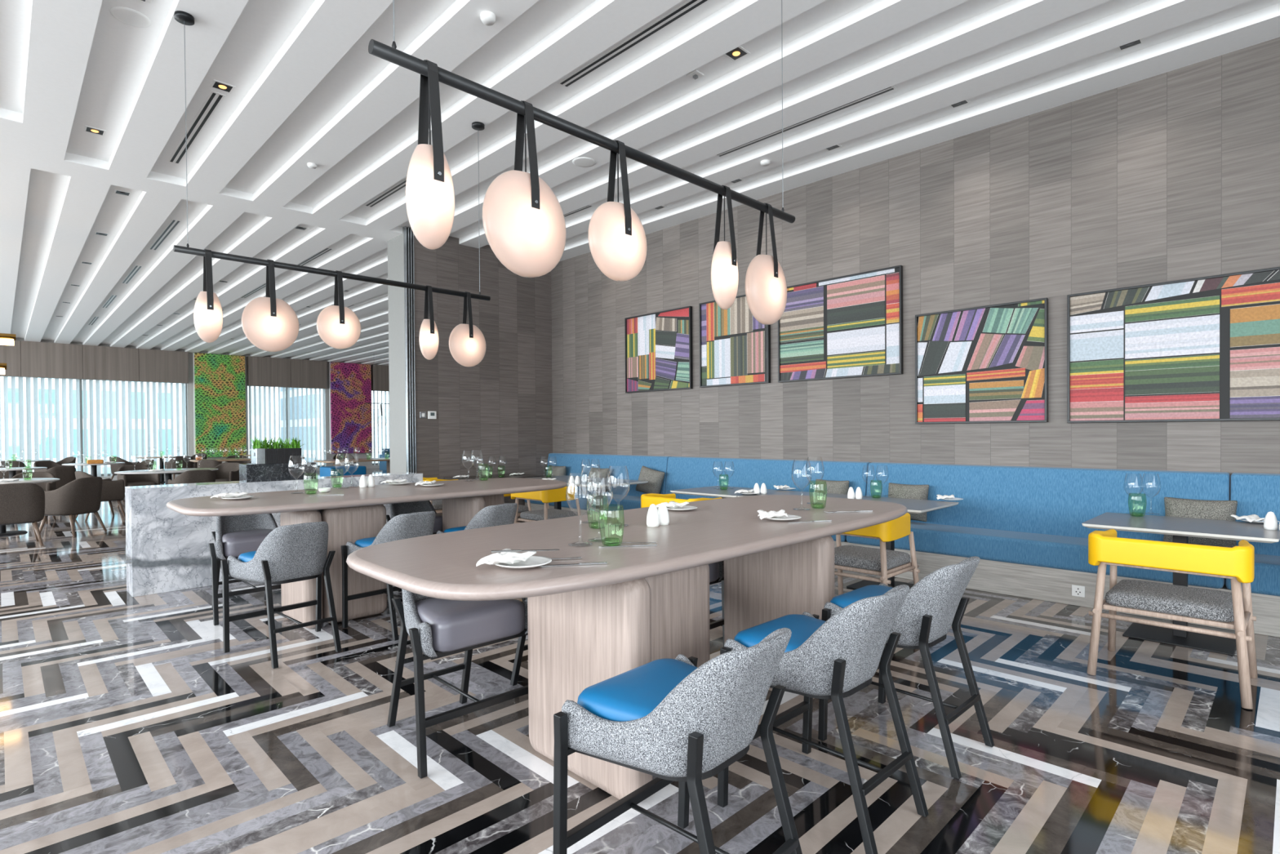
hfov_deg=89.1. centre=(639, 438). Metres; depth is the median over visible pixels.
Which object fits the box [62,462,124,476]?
round table
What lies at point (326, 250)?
ceiling vent
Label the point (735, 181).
recessed light
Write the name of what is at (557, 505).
dining table
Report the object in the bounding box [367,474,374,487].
shaker
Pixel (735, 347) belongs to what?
framed print
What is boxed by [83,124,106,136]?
recessed light
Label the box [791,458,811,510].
wine glass
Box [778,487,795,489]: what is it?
plate
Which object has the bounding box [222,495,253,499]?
plate
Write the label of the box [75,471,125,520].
tub chair
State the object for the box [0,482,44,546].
tub chair
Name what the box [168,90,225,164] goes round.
ceiling vent
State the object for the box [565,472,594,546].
wine glass
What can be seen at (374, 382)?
bar
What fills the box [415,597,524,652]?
seat cushion
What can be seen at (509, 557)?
folded napkin
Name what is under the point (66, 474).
tub chair
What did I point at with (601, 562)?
knife
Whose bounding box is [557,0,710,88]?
ceiling vent
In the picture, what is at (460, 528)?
seat cushion
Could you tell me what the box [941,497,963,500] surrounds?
plate
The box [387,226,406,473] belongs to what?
column
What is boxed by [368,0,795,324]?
pendant light
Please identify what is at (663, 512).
shaker
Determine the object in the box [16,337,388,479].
wall
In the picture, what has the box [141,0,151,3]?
ceiling sensor
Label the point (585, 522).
wine glass
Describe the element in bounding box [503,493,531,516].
armchair
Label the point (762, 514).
folded napkin
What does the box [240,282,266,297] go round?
ceiling vent
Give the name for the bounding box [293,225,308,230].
recessed light
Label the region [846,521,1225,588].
seat cushion
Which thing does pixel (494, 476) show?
dining table
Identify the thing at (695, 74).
ceiling sensor
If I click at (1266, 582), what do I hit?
seat cushion
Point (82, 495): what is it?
tub chair
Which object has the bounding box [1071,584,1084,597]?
wall outlet
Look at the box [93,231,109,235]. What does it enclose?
recessed light
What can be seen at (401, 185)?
ceiling vent
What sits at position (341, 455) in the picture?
tub chair
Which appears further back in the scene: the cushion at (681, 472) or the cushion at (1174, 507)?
the cushion at (681, 472)
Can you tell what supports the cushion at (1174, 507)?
on the banquette
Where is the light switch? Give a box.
[419,411,426,417]
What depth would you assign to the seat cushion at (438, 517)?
5.82 m
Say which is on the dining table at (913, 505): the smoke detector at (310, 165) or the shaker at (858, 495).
the shaker at (858, 495)
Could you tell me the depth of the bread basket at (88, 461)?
14.42 m
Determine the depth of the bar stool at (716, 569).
3.88 m
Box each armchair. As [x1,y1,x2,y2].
[422,477,458,513]
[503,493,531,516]
[511,485,581,523]
[640,493,721,507]
[834,512,919,595]
[1086,528,1257,709]
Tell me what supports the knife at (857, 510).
on the table at (588, 625)
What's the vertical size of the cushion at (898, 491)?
0.344 m
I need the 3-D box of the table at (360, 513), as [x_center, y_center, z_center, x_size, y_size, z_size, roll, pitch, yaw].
[-2.019,0.866,5.388,3.042,0.896,1.266,-1,1,-45]
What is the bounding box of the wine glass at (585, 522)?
[579,466,602,523]
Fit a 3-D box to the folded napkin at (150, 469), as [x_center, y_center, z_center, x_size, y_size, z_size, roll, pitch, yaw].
[-8.344,0.537,11.228,0.143,0.033,0.194,0,1,34]
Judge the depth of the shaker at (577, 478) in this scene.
7.71 m
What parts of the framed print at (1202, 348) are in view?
frame rail, frame rail, frame rail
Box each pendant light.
[173,10,490,366]
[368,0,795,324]
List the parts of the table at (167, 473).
post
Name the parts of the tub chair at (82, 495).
leg, leg, leg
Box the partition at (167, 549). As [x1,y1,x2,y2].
[124,471,422,596]
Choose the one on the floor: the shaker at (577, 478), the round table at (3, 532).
the round table at (3, 532)
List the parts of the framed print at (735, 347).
frame rail, frame rail, frame rail, frame rail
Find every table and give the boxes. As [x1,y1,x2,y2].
[0,459,51,462]
[0,466,47,478]
[0,477,59,536]
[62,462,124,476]
[114,467,217,484]
[135,455,181,482]
[166,477,567,628]
[189,457,304,462]
[313,457,390,473]
[346,494,907,799]
[443,473,544,479]
[524,475,601,509]
[562,478,648,513]
[670,485,782,497]
[737,490,847,497]
[846,495,958,589]
[1081,511,1279,655]
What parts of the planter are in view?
plate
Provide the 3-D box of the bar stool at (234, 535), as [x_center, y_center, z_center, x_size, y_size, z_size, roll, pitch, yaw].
[-3.012,0.912,5.014,0.616,0.823,0.568,-1,1,-45]
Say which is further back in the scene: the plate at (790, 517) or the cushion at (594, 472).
the cushion at (594, 472)
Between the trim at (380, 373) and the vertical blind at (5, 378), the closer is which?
the vertical blind at (5, 378)
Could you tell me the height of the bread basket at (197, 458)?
0.090 m
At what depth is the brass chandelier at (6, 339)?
8.52 m
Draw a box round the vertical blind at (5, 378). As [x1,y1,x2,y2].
[0,376,186,476]
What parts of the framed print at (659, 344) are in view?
frame rail, frame rail, frame rail, frame rail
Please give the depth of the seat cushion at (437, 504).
8.30 m
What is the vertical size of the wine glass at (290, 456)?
0.292 m
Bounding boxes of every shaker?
[359,475,367,487]
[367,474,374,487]
[568,475,574,484]
[574,475,579,484]
[646,503,659,527]
[657,502,669,525]
[753,483,759,493]
[760,483,766,493]
[847,486,854,498]
[854,486,862,498]
[1263,511,1278,529]
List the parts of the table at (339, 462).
leg, leg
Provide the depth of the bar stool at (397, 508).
6.03 m
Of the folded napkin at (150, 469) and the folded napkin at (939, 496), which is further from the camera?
the folded napkin at (150, 469)
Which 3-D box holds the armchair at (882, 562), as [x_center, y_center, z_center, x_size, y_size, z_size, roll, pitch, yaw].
[1.628,0.904,4.789,0.615,0.784,0.672,-1,1,-45]
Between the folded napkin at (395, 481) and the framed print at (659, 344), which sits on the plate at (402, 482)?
the folded napkin at (395, 481)
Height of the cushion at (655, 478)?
0.414 m
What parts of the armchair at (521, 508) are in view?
leg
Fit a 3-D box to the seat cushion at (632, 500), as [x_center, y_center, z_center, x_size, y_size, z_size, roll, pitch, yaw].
[-0.698,0.895,9.452,0.570,0.210,2.630,-1,1,-45]
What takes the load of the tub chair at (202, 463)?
on the floor
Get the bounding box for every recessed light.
[80,261,93,264]
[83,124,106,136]
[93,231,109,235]
[113,189,131,196]
[209,79,235,93]
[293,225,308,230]
[653,205,666,209]
[723,45,750,62]
[729,177,744,183]
[824,143,842,151]
[948,99,970,108]
[1116,38,1143,51]
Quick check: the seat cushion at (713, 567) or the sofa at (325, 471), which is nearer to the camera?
the seat cushion at (713, 567)
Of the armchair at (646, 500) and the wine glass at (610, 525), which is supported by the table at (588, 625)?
the wine glass at (610, 525)
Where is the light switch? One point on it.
(422, 414)
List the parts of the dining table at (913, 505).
plate, post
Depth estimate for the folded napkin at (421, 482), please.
5.62 m
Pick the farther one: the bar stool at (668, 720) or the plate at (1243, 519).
the plate at (1243, 519)
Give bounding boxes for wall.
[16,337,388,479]
[413,235,552,519]
[551,36,1279,479]
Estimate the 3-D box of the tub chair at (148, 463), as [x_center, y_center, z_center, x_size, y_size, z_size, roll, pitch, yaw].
[-11.951,0.886,15.471,0.587,0.797,0.565,0,1,31]
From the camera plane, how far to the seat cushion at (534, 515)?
7.27 m
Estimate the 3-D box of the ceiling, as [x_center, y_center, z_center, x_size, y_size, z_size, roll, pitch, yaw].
[-5.619,-2.901,9.903,20.400,0.185,30.400,-1,1,-45]
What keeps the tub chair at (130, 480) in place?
on the floor
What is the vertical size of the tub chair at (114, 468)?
0.797 m
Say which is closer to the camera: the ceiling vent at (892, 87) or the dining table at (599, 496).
the ceiling vent at (892, 87)
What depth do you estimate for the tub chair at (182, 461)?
17.91 m
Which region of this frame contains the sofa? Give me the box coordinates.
[379,448,390,473]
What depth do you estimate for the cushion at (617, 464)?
9.33 m
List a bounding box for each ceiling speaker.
[110,6,151,27]
[572,156,595,167]
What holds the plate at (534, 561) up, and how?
on the table at (588, 625)
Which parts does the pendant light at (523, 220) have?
lamp shade, lamp shade, lamp shade, lamp shade, lamp shade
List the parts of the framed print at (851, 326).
frame rail, frame rail, frame rail, frame rail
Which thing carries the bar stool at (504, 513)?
on the floor
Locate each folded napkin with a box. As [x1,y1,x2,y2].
[0,478,19,481]
[148,469,164,471]
[210,492,248,497]
[380,479,407,483]
[415,480,435,485]
[453,475,469,477]
[475,548,536,566]
[509,472,524,475]
[655,501,688,508]
[734,488,753,493]
[757,509,787,519]
[773,484,790,488]
[936,494,955,499]
[1231,514,1264,522]
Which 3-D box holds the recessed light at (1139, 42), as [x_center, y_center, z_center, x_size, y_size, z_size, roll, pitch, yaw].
[3.590,-2.903,4.768,0.150,0.008,0.150,-1,1,-45]
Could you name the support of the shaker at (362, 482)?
on the table at (360, 513)
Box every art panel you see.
[192,352,246,457]
[328,361,372,453]
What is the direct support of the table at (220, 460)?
on the floor
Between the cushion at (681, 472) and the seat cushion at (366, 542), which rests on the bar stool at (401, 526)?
the seat cushion at (366, 542)
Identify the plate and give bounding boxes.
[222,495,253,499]
[389,481,411,484]
[421,483,443,486]
[494,555,551,568]
[666,505,697,511]
[740,491,759,494]
[764,514,801,520]
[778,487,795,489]
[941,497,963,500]
[1239,518,1279,523]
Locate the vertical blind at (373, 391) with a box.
[373,391,390,465]
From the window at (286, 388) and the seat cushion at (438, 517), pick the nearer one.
the seat cushion at (438, 517)
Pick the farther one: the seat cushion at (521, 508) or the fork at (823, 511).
the seat cushion at (521, 508)
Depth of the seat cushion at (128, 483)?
12.31 m
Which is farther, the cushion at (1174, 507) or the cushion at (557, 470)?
the cushion at (557, 470)
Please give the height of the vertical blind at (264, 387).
2.990 m
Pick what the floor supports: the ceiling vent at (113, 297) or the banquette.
the banquette
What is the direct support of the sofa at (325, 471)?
on the floor
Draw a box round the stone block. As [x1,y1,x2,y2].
[239,461,315,482]
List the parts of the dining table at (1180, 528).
plate, post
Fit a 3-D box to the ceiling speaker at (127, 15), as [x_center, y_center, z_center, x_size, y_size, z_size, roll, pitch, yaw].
[-3.440,-2.848,4.394,0.220,0.006,0.220,-1,1,-45]
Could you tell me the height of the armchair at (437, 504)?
0.784 m
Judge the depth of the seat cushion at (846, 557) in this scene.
4.65 m
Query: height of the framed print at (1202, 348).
1.075 m
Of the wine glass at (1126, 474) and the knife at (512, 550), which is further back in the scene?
the wine glass at (1126, 474)
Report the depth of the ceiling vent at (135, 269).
11.38 m
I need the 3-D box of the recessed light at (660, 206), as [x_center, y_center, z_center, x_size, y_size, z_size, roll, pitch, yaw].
[0.227,-2.914,8.172,0.150,0.008,0.150,-1,1,-45]
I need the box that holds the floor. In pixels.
[0,467,1279,853]
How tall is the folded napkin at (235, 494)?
0.033 m
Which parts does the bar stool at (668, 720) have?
leg, rod, leg, leg, leg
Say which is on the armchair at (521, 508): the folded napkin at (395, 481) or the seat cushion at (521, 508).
the seat cushion at (521, 508)
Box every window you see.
[17,377,187,475]
[247,387,324,466]
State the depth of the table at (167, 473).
11.36 m
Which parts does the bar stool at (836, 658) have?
leg, leg, rod, leg, leg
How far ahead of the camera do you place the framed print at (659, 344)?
8.84 m
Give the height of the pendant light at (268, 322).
2.160 m
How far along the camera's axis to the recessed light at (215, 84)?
5.27 m
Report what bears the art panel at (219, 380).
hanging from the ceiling
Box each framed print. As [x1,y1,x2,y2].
[624,306,693,393]
[698,294,770,387]
[777,265,902,382]
[915,297,1048,423]
[1066,266,1279,422]
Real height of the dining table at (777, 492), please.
0.738 m
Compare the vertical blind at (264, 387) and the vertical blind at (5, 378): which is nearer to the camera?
the vertical blind at (5, 378)
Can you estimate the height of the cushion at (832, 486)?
0.344 m
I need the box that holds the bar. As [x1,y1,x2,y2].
[365,382,389,423]
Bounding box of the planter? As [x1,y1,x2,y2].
[248,436,303,464]
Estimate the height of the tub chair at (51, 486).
0.797 m
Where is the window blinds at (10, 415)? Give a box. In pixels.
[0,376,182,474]
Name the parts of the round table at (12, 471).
post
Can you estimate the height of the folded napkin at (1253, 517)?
0.033 m
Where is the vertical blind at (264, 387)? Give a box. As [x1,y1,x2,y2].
[248,386,325,467]
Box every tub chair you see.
[0,460,26,479]
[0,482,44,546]
[11,471,56,524]
[33,460,62,471]
[39,476,106,537]
[44,466,75,488]
[56,456,75,466]
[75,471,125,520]
[109,456,139,479]
[116,464,159,506]
[137,458,153,469]
[164,455,193,479]
[167,469,215,484]
[191,453,206,467]
[196,459,222,467]
[213,462,239,481]
[225,455,251,463]
[333,453,355,465]
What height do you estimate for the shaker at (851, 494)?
0.109 m
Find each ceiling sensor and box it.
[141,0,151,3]
[686,69,704,79]
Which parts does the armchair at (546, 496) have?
leg, seat frame, rail, leg, leg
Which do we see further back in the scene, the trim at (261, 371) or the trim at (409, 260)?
the trim at (261, 371)
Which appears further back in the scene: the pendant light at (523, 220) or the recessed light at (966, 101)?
the recessed light at (966, 101)
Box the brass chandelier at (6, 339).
[0,333,16,374]
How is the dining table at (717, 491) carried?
on the floor
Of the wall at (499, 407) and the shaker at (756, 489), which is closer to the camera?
the shaker at (756, 489)
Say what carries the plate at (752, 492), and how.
on the dining table at (777, 492)
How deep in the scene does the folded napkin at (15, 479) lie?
8.91 m
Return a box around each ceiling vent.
[87,315,99,324]
[101,294,117,307]
[120,265,142,284]
[148,218,181,250]
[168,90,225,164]
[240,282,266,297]
[297,247,333,266]
[364,178,406,207]
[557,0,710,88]
[563,204,593,217]
[715,85,897,157]
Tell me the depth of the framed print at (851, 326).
6.92 m
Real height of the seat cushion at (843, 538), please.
0.210 m
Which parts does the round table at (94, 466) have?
post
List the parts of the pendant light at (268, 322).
lamp shade, lamp shade, lamp shade, lamp shade, lamp shade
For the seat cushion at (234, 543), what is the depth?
4.77 m
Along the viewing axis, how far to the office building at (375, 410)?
52.83 m
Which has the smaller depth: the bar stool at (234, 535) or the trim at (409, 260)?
the bar stool at (234, 535)
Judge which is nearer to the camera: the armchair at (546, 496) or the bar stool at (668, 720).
the bar stool at (668, 720)
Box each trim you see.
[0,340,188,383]
[246,355,327,388]
[371,364,389,391]
[404,226,416,472]
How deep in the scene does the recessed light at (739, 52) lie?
4.87 m
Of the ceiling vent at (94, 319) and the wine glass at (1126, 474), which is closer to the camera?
the wine glass at (1126, 474)
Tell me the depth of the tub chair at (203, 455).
20.24 m
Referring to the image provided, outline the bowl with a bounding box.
[318,487,330,492]
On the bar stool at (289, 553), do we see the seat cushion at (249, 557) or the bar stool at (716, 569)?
the seat cushion at (249, 557)
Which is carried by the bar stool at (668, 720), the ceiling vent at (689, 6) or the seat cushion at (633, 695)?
the seat cushion at (633, 695)
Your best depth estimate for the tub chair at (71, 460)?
17.85 m
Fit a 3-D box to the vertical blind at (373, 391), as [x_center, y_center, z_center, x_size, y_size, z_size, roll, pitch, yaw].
[-9.850,-0.444,26.565,2.111,2.990,0.093,-1,1,-45]
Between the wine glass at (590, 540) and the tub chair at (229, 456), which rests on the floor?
the tub chair at (229, 456)
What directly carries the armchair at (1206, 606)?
on the floor
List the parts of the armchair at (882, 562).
leg, rail, rail, seat frame, leg, rail, rail, leg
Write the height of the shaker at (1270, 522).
0.109 m
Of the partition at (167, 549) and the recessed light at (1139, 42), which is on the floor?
the partition at (167, 549)
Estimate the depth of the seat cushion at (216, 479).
12.99 m
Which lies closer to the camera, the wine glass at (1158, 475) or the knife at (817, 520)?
the knife at (817, 520)
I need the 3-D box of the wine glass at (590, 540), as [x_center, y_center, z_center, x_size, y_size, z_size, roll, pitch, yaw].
[-0.172,0.283,2.755,0.115,0.292,0.115,-1,1,-45]
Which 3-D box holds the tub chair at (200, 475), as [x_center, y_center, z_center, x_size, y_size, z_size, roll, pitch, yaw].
[-7.415,0.903,10.795,0.565,0.797,0.587,0,1,38]
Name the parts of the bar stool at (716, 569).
leg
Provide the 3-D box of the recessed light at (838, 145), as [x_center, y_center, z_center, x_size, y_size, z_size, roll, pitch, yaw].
[1.907,-2.909,6.472,0.150,0.008,0.150,-1,1,-45]
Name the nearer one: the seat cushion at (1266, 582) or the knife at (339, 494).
the seat cushion at (1266, 582)
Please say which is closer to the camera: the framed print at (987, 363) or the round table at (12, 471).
the framed print at (987, 363)
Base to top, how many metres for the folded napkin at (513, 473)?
0.033 m
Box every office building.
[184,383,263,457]
[280,386,323,465]
[371,408,389,462]
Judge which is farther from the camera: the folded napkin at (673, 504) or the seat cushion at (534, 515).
the seat cushion at (534, 515)
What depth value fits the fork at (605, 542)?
2.67 m
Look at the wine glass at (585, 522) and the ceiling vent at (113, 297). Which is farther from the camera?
the ceiling vent at (113, 297)
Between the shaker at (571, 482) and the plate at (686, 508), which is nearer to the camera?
the plate at (686, 508)
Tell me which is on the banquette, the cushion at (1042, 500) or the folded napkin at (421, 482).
the cushion at (1042, 500)
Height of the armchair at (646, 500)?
0.784 m
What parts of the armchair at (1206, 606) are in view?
leg, rail, leg, rail, seat frame, rail, leg, rail, leg, rail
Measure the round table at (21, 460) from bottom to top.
0.745 m
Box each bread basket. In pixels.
[86,459,103,463]
[195,456,202,460]
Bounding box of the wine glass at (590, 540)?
[585,471,613,542]
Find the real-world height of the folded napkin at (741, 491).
0.033 m
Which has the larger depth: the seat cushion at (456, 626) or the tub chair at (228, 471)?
the tub chair at (228, 471)
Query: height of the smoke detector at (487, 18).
0.040 m
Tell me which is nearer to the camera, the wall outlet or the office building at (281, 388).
the wall outlet
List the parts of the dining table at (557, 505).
post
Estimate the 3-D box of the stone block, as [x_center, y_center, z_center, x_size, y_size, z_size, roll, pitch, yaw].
[-3.583,0.321,6.442,0.620,0.165,0.260,-1,1,-45]
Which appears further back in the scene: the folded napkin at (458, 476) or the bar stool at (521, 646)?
the folded napkin at (458, 476)
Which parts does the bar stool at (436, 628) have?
leg, leg, rod, leg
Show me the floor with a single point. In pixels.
(127, 725)
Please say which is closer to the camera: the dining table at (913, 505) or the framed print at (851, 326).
the dining table at (913, 505)
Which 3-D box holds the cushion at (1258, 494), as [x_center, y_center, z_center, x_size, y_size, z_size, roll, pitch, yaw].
[5.768,0.537,3.202,0.168,0.573,4.239,-1,1,-45]
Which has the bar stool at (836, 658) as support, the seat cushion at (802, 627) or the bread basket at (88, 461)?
the seat cushion at (802, 627)
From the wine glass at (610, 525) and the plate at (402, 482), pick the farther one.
the plate at (402, 482)
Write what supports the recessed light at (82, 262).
in the ceiling
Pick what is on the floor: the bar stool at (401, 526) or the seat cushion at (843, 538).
the bar stool at (401, 526)
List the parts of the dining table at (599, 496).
post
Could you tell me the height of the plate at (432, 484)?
0.014 m
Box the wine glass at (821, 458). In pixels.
[804,457,824,503]
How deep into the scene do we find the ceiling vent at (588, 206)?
8.29 m
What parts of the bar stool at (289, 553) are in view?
leg, leg, rod, leg, leg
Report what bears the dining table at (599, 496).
on the floor
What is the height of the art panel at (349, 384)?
3.475 m
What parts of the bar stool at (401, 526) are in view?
leg, leg, rod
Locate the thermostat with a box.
[427,411,436,418]
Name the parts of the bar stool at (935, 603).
leg, leg, rod, leg, leg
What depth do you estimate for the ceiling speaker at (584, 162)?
6.59 m
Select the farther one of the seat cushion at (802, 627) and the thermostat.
the thermostat
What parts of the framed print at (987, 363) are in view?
frame rail, frame rail, frame rail, frame rail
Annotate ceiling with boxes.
[0,0,1279,365]
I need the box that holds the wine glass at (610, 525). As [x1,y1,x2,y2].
[606,466,630,526]
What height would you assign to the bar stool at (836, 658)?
0.823 m
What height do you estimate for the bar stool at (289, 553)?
0.823 m
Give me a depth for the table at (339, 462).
15.38 m
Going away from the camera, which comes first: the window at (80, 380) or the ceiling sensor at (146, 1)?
the ceiling sensor at (146, 1)
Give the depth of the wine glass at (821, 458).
4.08 m
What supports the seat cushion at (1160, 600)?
on the armchair at (1206, 606)
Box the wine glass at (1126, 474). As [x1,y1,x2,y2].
[1123,474,1143,514]
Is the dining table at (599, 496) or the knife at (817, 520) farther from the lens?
the dining table at (599, 496)
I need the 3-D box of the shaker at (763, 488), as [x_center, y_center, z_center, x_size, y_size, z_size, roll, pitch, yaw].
[1.221,0.489,6.427,0.065,0.109,0.065,-1,1,-45]
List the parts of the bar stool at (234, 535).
leg, leg, rod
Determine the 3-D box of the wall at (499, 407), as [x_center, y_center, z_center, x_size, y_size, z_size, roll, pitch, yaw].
[-2.392,-0.824,10.061,2.540,4.190,0.560,-1,1,-45]
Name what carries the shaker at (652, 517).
on the table at (588, 625)
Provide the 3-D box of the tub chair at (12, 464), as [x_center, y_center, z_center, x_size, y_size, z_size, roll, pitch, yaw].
[-15.025,0.909,15.505,0.587,0.797,0.565,-1,1,-41]
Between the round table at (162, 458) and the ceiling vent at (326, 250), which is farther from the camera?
the round table at (162, 458)
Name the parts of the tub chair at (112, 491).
leg, leg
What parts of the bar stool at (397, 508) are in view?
leg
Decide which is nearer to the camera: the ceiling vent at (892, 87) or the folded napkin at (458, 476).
the ceiling vent at (892, 87)
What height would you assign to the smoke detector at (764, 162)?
0.030 m
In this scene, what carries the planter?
on the stone block
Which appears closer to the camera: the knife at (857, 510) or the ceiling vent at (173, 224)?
the knife at (857, 510)
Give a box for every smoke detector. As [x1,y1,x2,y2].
[306,162,316,168]
[480,10,495,25]
[760,160,770,166]
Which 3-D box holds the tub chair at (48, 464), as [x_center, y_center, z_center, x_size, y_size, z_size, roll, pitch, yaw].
[-13.563,0.903,15.014,0.565,0.797,0.587,0,1,12]
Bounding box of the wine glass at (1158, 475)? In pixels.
[1141,475,1160,514]
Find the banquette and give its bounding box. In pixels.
[524,453,1279,637]
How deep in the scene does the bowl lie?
5.12 m
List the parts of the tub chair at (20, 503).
leg, leg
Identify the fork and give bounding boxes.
[551,556,581,559]
[604,542,656,544]
[822,511,861,512]
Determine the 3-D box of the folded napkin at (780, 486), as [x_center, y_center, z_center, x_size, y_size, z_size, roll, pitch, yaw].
[1.493,0.505,6.857,0.143,0.033,0.194,0,1,0]
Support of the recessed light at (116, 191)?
in the ceiling
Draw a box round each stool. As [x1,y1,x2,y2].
[208,513,280,625]
[220,521,342,668]
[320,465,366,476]
[341,511,435,640]
[386,500,442,591]
[386,588,528,778]
[432,502,525,600]
[510,597,528,685]
[553,627,802,853]
[708,560,724,647]
[717,584,928,853]
[817,555,994,779]
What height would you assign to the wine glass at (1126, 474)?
0.292 m
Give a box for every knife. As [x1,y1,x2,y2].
[309,493,343,496]
[491,549,559,552]
[539,561,607,566]
[598,543,657,546]
[789,520,831,522]
[834,510,872,512]
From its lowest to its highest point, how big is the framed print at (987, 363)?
1.065 m
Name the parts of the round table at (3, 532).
post, plate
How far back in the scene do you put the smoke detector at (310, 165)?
6.58 m
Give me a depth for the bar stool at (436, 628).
2.75 m
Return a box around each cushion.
[126,481,156,486]
[215,478,229,481]
[222,528,272,556]
[237,551,256,562]
[354,536,376,546]
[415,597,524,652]
[432,499,442,510]
[432,513,442,533]
[443,525,466,533]
[503,502,528,513]
[520,508,577,520]
[524,490,640,512]
[546,453,670,496]
[546,465,566,476]
[577,657,697,721]
[587,467,609,492]
[635,465,664,493]
[665,456,870,499]
[708,561,719,582]
[733,613,825,652]
[814,479,848,494]
[830,584,892,608]
[831,534,846,542]
[834,545,910,571]
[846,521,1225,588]
[866,462,1230,541]
[888,482,928,521]
[1105,579,1234,622]
[1163,497,1237,547]
[1225,553,1279,596]
[1230,472,1279,555]
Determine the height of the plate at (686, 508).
0.014 m
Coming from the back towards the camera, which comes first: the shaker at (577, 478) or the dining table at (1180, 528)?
the shaker at (577, 478)
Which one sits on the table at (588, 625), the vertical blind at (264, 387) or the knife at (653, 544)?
the knife at (653, 544)
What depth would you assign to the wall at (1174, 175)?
5.95 m
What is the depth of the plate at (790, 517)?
3.35 m
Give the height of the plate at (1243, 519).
0.014 m
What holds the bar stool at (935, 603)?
on the floor
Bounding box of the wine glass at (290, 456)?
[288,456,304,493]
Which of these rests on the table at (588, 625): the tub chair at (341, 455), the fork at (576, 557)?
the fork at (576, 557)
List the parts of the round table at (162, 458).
post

